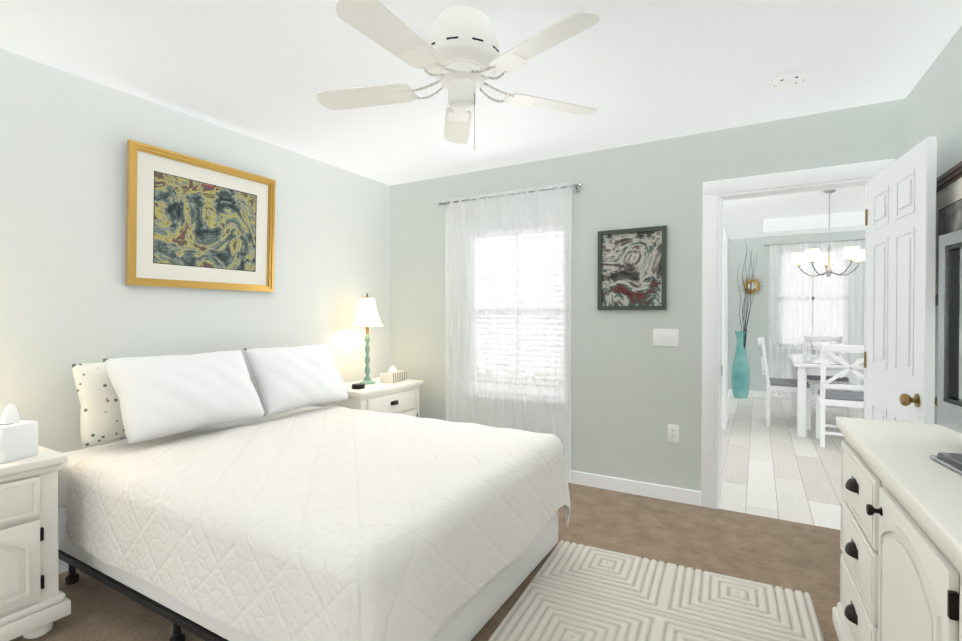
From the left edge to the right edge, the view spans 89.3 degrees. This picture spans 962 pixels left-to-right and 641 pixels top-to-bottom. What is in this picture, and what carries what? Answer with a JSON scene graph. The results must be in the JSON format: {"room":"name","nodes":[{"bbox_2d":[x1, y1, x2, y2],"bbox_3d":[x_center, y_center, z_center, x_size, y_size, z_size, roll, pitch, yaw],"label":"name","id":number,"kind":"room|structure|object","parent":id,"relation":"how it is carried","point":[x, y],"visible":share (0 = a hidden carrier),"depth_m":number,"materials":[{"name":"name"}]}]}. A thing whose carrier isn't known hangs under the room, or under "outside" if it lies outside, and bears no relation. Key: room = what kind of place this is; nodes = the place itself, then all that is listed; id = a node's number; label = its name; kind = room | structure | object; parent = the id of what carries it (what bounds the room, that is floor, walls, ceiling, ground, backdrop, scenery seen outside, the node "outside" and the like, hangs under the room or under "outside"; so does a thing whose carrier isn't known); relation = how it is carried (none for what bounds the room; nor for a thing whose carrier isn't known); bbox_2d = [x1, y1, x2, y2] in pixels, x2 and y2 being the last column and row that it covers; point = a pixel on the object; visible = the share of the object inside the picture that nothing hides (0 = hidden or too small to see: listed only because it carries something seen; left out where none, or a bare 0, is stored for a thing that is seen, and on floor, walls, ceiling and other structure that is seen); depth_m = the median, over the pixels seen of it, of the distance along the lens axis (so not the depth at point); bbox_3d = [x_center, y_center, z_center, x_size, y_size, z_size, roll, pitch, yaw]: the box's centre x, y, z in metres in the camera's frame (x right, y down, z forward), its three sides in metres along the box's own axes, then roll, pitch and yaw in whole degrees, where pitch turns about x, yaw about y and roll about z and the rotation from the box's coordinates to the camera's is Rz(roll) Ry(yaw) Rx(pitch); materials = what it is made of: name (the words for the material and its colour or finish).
{"room":"bedroom","nodes":[
{"label":"bedroom","id":0,"kind":"room"},
{"bbox_2d":[0,48,389,452],"bbox_3d":[-1.881,0.001,2.765,0.120,2.440,4.260,0,1,30],"label":"wall","id":1,"kind":"structure","parent":0,"point":[69,297],"depth_m":2.57,"materials":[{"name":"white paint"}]},
{"bbox_2d":[58,559,67,573],"bbox_3d":[-1.821,1.174,2.744,0.016,0.095,4.020,0,1,30],"label":"baseboard","id":2,"kind":"structure","parent":1,"relation":"attached to","point":[63,566],"depth_m":2.36,"materials":[{"name":"white wood"}]},
{"bbox_2d":[126,140,275,291],"bbox_3d":[-1.652,-0.576,2.969,0.030,0.765,0.890,3,2,30],"label":"framed picture","id":3,"kind":"object","parent":1,"relation":"attached to","point":[192,222],"visible":1,"depth_m":2.90,"materials":[{"name":"multicoloured paper"}]},
{"bbox_2d":[10,483,842,640],"bbox_3d":[-0.275,1.281,1.800,3.880,0.100,4.145,0,1,30],"label":"floor carpet","id":4,"kind":"object","parent":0,"point":[803,558],"visible":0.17,"depth_m":2.57,"materials":[{"name":"brown carpet"}]},
{"bbox_2d":[0,446,70,640],"bbox_3d":[-2.016,0.882,1.718,0.499,0.700,0.760,0,1,30],"label":"nightstand","id":5,"kind":"object","parent":4,"relation":"on","point":[35,601],"visible":0.92,"depth_m":1.84,"materials":[{"name":"white wood"}]},
{"bbox_2d":[0,404,37,463],"bbox_3d":[-1.817,0.425,1.871,0.125,0.210,0.125,0,1,10],"label":"tissue box","id":6,"kind":"object","parent":5,"relation":"on","point":[18,438],"visible":1,"depth_m":1.86,"materials":[{"name":"white"}]},
{"bbox_2d":[58,406,557,640],"bbox_3d":[-0.807,0.924,2.447,1.990,0.600,1.510,0,1,30],"label":"bed","id":7,"kind":"object","parent":4,"relation":"on","point":[468,619],"visible":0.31,"depth_m":1.99,"materials":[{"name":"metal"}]},
{"bbox_2d":[72,362,126,447],"bbox_3d":[-1.749,0.400,2.591,0.136,0.400,0.660,-16,-7,29],"label":"patterned pillow","id":8,"kind":"object","parent":7,"relation":"on","point":[101,421],"visible":0.19,"depth_m":2.35,"materials":[{"name":"white fabric"}]},
{"bbox_2d":[65,406,569,640],"bbox_3d":[-0.634,0.855,2.360,1.739,0.514,1.619,0,1,30],"label":"quilt","id":9,"kind":"object","parent":7,"relation":"on","point":[332,523],"visible":1,"depth_m":1.75,"materials":[{"name":"white fabric"}]},
{"bbox_2d":[103,350,265,443],"bbox_3d":[-1.532,0.368,2.594,0.196,0.450,0.720,-35,-16,25],"label":"pillow","id":10,"kind":"object","parent":9,"relation":"on","point":[161,396],"visible":1,"depth_m":2.46,"materials":[{"name":"white fabric"}]},
{"bbox_2d":[244,343,348,415],"bbox_3d":[-1.187,0.361,3.209,0.200,0.450,0.660,-33,-15,26],"label":"pillow","id":11,"kind":"object","parent":9,"relation":"on","point":[291,378],"visible":1,"depth_m":3.07,"materials":[{"name":"white fabric"}]},
{"bbox_2d":[317,377,423,417],"bbox_3d":[-0.865,0.859,3.911,0.499,0.700,0.760,0,1,30],"label":"nightstand","id":12,"kind":"object","parent":4,"relation":"on","point":[402,397],"visible":0.19,"depth_m":3.77,"materials":[{"name":"white wood"}]},
{"bbox_2d":[352,383,364,388],"bbox_3d":[-0.924,0.494,3.665,0.098,0.035,0.098,0,1,30],"label":"speaker","id":13,"kind":"object","parent":12,"relation":"on","point":[358,385],"visible":0.98,"depth_m":3.63},
{"bbox_2d":[351,293,382,384],"bbox_3d":[-0.918,0.143,3.934,0.254,0.732,0.254,0,1,30],"label":"lamp","id":14,"kind":"object","parent":12,"relation":"on","point":[367,316],"visible":1,"depth_m":3.88,"materials":[{"name":"green"}]},
{"bbox_2d":[380,366,405,382],"bbox_3d":[-0.732,0.442,4.061,0.120,0.130,0.235,0,1,20],"label":"tissue box","id":15,"kind":"object","parent":12,"relation":"on","point":[392,375],"visible":1,"depth_m":3.99,"materials":[{"name":"white cardboard"}]},
{"bbox_2d":[488,540,823,640],"bbox_3d":[0.535,1.222,1.595,1.150,0.023,1.850,0,1,27],"label":"area rug","id":16,"kind":"object","parent":4,"relation":"on","point":[573,591],"visible":1,"depth_m":2.06,"materials":[{"name":"white fabric"}]},
{"bbox_2d":[832,417,961,640],"bbox_3d":[1.155,0.809,1.012,0.489,0.860,1.760,0,1,28],"label":"dresser","id":17,"kind":"object","parent":4,"relation":"on","point":[901,543],"visible":1,"depth_m":1.25,"materials":[{"name":"white wood"}]},
{"bbox_2d":[929,230,961,474],"bbox_3d":[1.227,0.062,1.001,0.240,0.630,1.040,0,1,21],"label":"television","id":18,"kind":"object","parent":17,"relation":"on","point":[949,399],"visible":0.98,"depth_m":1.44,"materials":[{"name":"black metal"}]},
{"bbox_2d":[0,0,961,238],"bbox_3d":[2.122,-1.366,3.398,6.440,0.280,9.340,0,1,30],"label":"ceiling","id":19,"kind":"structure","parent":0,"point":[632,72],"depth_m":2.36,"materials":[{"name":"white paint"}]},
{"bbox_2d":[316,0,599,151],"bbox_3d":[-0.104,-0.945,1.940,1.235,0.532,1.188,0,1,30],"label":"ceiling fan","id":20,"kind":"object","parent":19,"relation":"hanging from","point":[456,53],"visible":1,"depth_m":1.86,"materials":[{"name":"white plastic"}]},
{"bbox_2d":[773,72,804,89],"bbox_3d":[1.547,-1.197,2.449,0.136,0.038,0.136,0,1,30],"label":"smoke detector","id":21,"kind":"object","parent":19,"relation":"attached to","point":[787,81],"visible":1,"depth_m":2.42,"materials":[{"name":"white plastic"}]},
{"bbox_2d":[791,189,864,276],"bbox_3d":[3.849,-0.951,5.384,0.702,0.950,0.677,0,1,30],"label":"chandelier","id":22,"kind":"object","parent":19,"relation":"hanging from","point":[855,253],"visible":1,"depth_m":5.32,"materials":[{"name":"silver metal"}]},
{"bbox_2d":[390,98,905,490],"bbox_3d":[0.777,-0.008,3.636,3.640,2.440,0.120,0,1,30],"label":"wall","id":23,"kind":"structure","parent":0,"point":[635,392],"depth_m":3.44,"materials":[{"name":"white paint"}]},
{"bbox_2d":[438,182,581,479],"bbox_3d":[0.191,0.075,3.840,1.248,2.170,0.106,0,1,30],"label":"sheer curtain","id":24,"kind":"object","parent":23,"relation":"hanging from","point":[462,402],"visible":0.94,"depth_m":3.79,"materials":[{"name":"white fabric"}]},
{"bbox_2d":[466,224,565,404],"bbox_3d":[0.279,-0.051,3.893,0.880,1.360,0.125,0,1,30],"label":"window","id":25,"kind":"structure","parent":23,"relation":"in","point":[539,311],"depth_m":3.88,"materials":[{"name":"white glass"}]},
{"bbox_2d":[597,226,666,309],"bbox_3d":[1.045,-0.356,3.392,0.465,0.565,0.025,0,1,30],"label":"framed picture","id":26,"kind":"object","parent":23,"relation":"attached to","point":[632,268],"visible":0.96,"depth_m":3.39,"materials":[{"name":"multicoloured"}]},
{"bbox_2d":[566,469,700,505],"bbox_3d":[0.316,1.162,3.832,2.595,0.095,0.016,0,1,30],"label":"baseboard","id":27,"kind":"structure","parent":23,"relation":"attached to","point":[675,494],"depth_m":3.39,"materials":[{"name":"white wood"}]},
{"bbox_2d":[653,329,678,346],"bbox_3d":[1.247,0.115,3.290,0.165,0.118,0.020,0,1,30],"label":"switch plate","id":28,"kind":"object","parent":23,"relation":"attached to","point":[665,337],"visible":1,"depth_m":3.29,"materials":[{"name":"white plastic"}]},
{"bbox_2d":[668,424,678,442],"bbox_3d":[1.295,0.761,3.275,0.072,0.118,0.009,0,1,30],"label":"electrical outlet plate","id":29,"kind":"object","parent":23,"relation":"attached to","point":[673,433],"visible":1,"depth_m":3.27,"materials":[{"name":"white plastic"}]},
{"bbox_2d":[701,159,894,508],"bbox_3d":[1.898,0.161,3.000,0.970,2.115,0.160,0,1,30],"label":"trim","id":30,"kind":"structure","parent":23,"relation":"attached to","point":[716,193],"depth_m":3.13,"materials":[{"name":"white wood"}]},
{"bbox_2d":[864,136,936,423],"bbox_3d":[2.038,0.221,2.395,0.153,1.992,0.751,0,1,23],"label":"door","id":31,"kind":"structure","parent":23,"relation":"in","point":[900,224],"depth_m":2.26,"materials":[{"name":"white wood"}]},
{"bbox_2d":[723,223,730,389],"bbox_3d":[2.644,-0.178,5.563,0.120,2.740,5.080,0,1,30],"label":"wall","id":32,"kind":"structure","parent":0,"point":[728,240],"depth_m":7.62,"materials":[{"name":"white paint"}]},
{"bbox_2d":[722,226,727,429],"bbox_3d":[2.689,0.079,5.402,0.079,2.170,0.600,0,1,30],"label":"door frame","id":33,"kind":"structure","parent":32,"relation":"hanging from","point":[725,365],"depth_m":5.25,"materials":[{"name":"white wood"}]},
{"bbox_2d":[719,395,861,529],"bbox_3d":[4.255,1.252,4.596,3.890,0.100,5.195,0,1,30],"label":"floor","id":34,"kind":"structure","parent":0,"point":[778,468],"depth_m":4.05,"materials":[{"name":"white wood"}]},
{"bbox_2d":[731,331,749,398],"bbox_3d":[3.942,0.670,7.388,0.250,1.005,0.250,0,1,30],"label":"floor vase","id":35,"kind":"object","parent":34,"relation":"on","point":[740,378],"visible":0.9,"depth_m":7.31,"materials":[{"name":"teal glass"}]},
{"bbox_2d":[737,242,756,348],"bbox_3d":[3.989,-0.295,7.310,0.260,1.839,0.252,0,1,30],"label":"branches","id":36,"kind":"object","parent":35,"relation":"in","point":[745,326],"visible":0.88,"depth_m":7.33,"materials":[{"name":"black wood"}]},
{"bbox_2d":[758,337,810,429],"bbox_3d":[3.476,0.697,5.606,0.508,0.989,0.440,0,1,30],"label":"chair","id":37,"kind":"object","parent":34,"relation":"on","point":[781,384],"visible":0.94,"depth_m":5.49,"materials":[{"name":"white wood"}]},
{"bbox_2d":[788,354,863,437],"bbox_3d":[3.916,0.811,5.362,0.860,0.766,1.350,0,1,30],"label":"dining table","id":38,"kind":"object","parent":34,"relation":"on","point":[803,366],"visible":0.58,"depth_m":4.99,"materials":[{"name":"white painted wood"}]},
{"bbox_2d":[803,335,849,417],"bbox_3d":[4.328,0.691,6.126,0.440,0.989,0.508,0,1,30],"label":"chair","id":39,"kind":"object","parent":34,"relation":"on","point":[814,379],"visible":0.44,"depth_m":6.15,"materials":[{"name":"white wood"}]},
{"bbox_2d":[816,343,863,447],"bbox_3d":[3.484,0.707,4.642,0.440,0.989,0.508,0,1,30],"label":"chair","id":40,"kind":"object","parent":34,"relation":"on","point":[839,398],"visible":0.56,"depth_m":4.54,"materials":[{"name":"white wood"}]},
{"bbox_2d":[731,230,864,394],"bbox_3d":[5.513,-0.191,6.785,3.600,2.740,0.120,0,1,30],"label":"wall","id":41,"kind":"structure","parent":0,"point":[758,251],"depth_m":7.45,"materials":[{"name":"white paint"}]},
{"bbox_2d":[739,276,764,296],"bbox_3d":[4.158,-0.528,7.473,0.380,0.371,0.021,0,1,30],"label":"sunburst mirror","id":42,"kind":"object","parent":41,"relation":"attached to","point":[754,285],"visible":0.9,"depth_m":7.46,"materials":[{"name":"gold metal"}]},
{"bbox_2d":[731,389,815,399],"bbox_3d":[5.475,1.132,6.742,3.650,0.095,0.016,0,1,30],"label":"baseboard","id":43,"kind":"structure","parent":41,"relation":"attached to","point":[762,394],"depth_m":7.41,"materials":[{"name":"white wood"}]},
{"bbox_2d":[811,260,814,349],"bbox_3d":[4.855,-0.309,7.123,0.860,1.470,0.120,0,1,30],"label":"dining window","id":44,"kind":"structure","parent":41,"relation":"in","point":[813,299],"depth_m":7.13,"materials":[{"name":"white"}]},
{"bbox_2d":[764,239,864,398],"bbox_3d":[4.806,-0.002,7.040,1.240,2.258,0.055,0,1,30],"label":"curtain","id":45,"kind":"object","parent":41,"relation":"hanging from","point":[838,305],"visible":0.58,"depth_m":7.07,"materials":[{"name":"white fabric"}]},
{"bbox_2d":[905,25,961,424],"bbox_3d":[1.440,0.021,0.881,0.120,2.440,4.260,0,1,28],"label":"wall","id":46,"kind":"structure","parent":0,"point":[934,102],"depth_m":2.20,"materials":[{"name":"white paint"}]},
{"bbox_2d":[935,161,961,305],"bbox_3d":[1.928,-0.346,1.965,0.030,0.560,0.760,0,1,28],"label":"framed picture","id":47,"kind":"object","parent":46,"relation":"attached to","point":[949,203],"visible":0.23,"depth_m":2.07,"materials":[{"name":"brown"}]},
{"label":"outside","id":48,"kind":"structure","parent":0,"visible":0},
{"bbox_2d":[478,232,562,390],"bbox_3d":[0.443,-0.094,4.181,1.400,2.600,0.020,0,1,30],"label":"view","id":49,"kind":"structure","parent":48,"point":[540,250],"depth_m":4.22,"materials":[{"name":"white"}]},
{"bbox_2d":[814,260,815,344],"bbox_3d":[5.003,-0.087,7.386,1.440,2.520,0.020,0,1,30],"label":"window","id":50,"kind":"structure","parent":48,"point":[814,296],"depth_m":7.35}
]}

